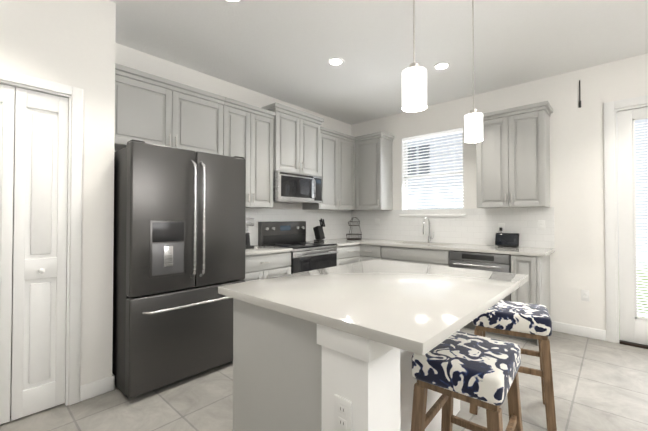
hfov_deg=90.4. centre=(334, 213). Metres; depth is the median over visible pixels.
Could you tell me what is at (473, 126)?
pendant light
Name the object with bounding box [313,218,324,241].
knife block
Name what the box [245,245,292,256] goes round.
countertop
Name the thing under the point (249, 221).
coffee maker
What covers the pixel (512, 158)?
upper cabinet
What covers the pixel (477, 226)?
backsplash
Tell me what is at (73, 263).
trim
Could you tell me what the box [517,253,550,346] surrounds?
base cabinet
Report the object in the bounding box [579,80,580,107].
antenna
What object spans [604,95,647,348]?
door frame
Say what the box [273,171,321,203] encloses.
microwave
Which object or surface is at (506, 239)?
smart display
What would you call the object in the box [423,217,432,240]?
faucet
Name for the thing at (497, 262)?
dishwasher
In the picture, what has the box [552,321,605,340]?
baseboard
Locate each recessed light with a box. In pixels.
[224,0,242,3]
[327,57,343,65]
[433,62,449,69]
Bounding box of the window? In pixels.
[399,127,464,216]
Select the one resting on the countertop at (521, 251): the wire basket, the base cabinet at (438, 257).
the wire basket
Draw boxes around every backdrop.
[408,133,462,209]
[614,119,647,337]
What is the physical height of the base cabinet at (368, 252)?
0.878 m
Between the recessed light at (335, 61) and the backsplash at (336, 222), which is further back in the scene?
the backsplash at (336, 222)
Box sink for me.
[397,241,416,244]
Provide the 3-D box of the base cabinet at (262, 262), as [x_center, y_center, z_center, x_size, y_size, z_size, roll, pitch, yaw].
[-0.977,0.864,3.536,0.648,0.878,0.755,-1,-1,41]
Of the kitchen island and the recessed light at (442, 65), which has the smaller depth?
the kitchen island
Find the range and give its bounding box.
[258,221,337,273]
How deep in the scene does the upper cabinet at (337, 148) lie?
4.70 m
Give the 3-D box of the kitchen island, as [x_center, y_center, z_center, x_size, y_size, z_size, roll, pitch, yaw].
[0.220,0.836,1.755,0.853,0.885,1.316,-1,-1,41]
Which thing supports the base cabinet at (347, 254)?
on the floor
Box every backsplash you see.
[246,208,349,244]
[350,207,554,248]
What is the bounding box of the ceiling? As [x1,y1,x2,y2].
[109,0,647,124]
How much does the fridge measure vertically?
1.790 m
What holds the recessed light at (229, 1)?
in the ceiling
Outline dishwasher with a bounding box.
[449,249,516,338]
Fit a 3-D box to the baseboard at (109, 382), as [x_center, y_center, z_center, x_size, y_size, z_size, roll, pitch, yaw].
[-1.845,1.237,2.549,0.643,0.104,0.013,-1,-1,41]
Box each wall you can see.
[0,0,115,415]
[114,43,350,210]
[351,53,647,329]
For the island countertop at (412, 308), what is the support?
on the kitchen island
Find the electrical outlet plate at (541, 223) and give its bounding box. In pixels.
[538,220,544,229]
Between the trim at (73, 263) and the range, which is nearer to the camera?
the trim at (73, 263)
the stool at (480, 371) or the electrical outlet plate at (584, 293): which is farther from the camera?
the electrical outlet plate at (584, 293)
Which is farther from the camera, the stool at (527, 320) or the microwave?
the microwave
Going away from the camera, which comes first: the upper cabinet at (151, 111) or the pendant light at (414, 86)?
the pendant light at (414, 86)
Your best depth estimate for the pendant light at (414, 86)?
1.49 m
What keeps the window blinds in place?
attached to the window
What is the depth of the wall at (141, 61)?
3.54 m
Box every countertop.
[218,259,528,355]
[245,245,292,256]
[307,241,360,244]
[333,238,552,256]
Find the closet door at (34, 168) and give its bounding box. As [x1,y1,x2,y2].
[0,84,67,423]
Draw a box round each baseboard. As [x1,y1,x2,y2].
[101,373,114,390]
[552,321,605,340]
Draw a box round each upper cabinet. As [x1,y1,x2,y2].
[114,67,225,155]
[226,99,273,207]
[266,107,321,176]
[302,127,353,209]
[354,135,392,209]
[476,103,549,207]
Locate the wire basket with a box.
[346,217,361,238]
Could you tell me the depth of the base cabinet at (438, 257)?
3.97 m
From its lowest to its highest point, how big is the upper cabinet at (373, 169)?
1.092 m
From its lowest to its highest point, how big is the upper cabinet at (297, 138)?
0.748 m
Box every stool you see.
[411,331,522,430]
[469,300,556,430]
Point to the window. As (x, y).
(403, 191)
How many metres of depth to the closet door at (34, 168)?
2.05 m
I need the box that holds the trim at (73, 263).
[0,69,82,405]
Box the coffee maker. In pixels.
[245,218,253,248]
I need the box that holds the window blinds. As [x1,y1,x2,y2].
[402,128,462,209]
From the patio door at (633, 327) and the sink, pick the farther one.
the sink
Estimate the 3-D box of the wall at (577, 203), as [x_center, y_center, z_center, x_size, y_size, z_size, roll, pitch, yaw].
[2.589,-0.117,3.535,6.230,2.840,0.120,-1,-1,41]
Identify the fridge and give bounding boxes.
[112,139,245,398]
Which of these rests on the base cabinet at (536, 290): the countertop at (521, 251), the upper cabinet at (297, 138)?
the countertop at (521, 251)
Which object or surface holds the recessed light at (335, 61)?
in the ceiling
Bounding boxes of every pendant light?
[402,0,426,111]
[464,0,482,142]
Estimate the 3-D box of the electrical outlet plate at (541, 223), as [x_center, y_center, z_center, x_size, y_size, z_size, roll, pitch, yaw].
[2.346,0.135,3.649,0.070,0.114,0.007,-1,-1,41]
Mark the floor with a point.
(600, 385)
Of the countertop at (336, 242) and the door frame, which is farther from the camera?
the countertop at (336, 242)
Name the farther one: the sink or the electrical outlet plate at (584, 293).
the sink
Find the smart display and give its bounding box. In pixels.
[495,227,518,246]
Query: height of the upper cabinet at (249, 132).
1.092 m
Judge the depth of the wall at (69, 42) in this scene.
2.25 m
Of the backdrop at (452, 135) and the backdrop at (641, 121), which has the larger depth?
the backdrop at (452, 135)
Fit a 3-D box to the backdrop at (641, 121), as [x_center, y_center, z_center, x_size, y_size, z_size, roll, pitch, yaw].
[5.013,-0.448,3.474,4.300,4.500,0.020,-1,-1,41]
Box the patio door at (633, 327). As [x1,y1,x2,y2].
[617,107,647,344]
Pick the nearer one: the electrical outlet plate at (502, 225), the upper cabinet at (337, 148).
the electrical outlet plate at (502, 225)
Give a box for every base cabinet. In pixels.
[241,253,290,281]
[336,245,360,265]
[361,245,384,261]
[385,245,448,266]
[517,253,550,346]
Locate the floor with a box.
[0,327,647,430]
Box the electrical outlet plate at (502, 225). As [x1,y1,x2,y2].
[498,223,504,232]
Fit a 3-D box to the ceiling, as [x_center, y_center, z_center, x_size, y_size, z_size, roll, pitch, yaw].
[-0.033,-1.629,0.495,6.330,0.100,8.140,-1,-1,41]
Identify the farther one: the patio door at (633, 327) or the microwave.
the microwave
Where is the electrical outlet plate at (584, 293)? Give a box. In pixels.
[581,290,588,300]
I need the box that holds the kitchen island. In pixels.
[218,291,490,430]

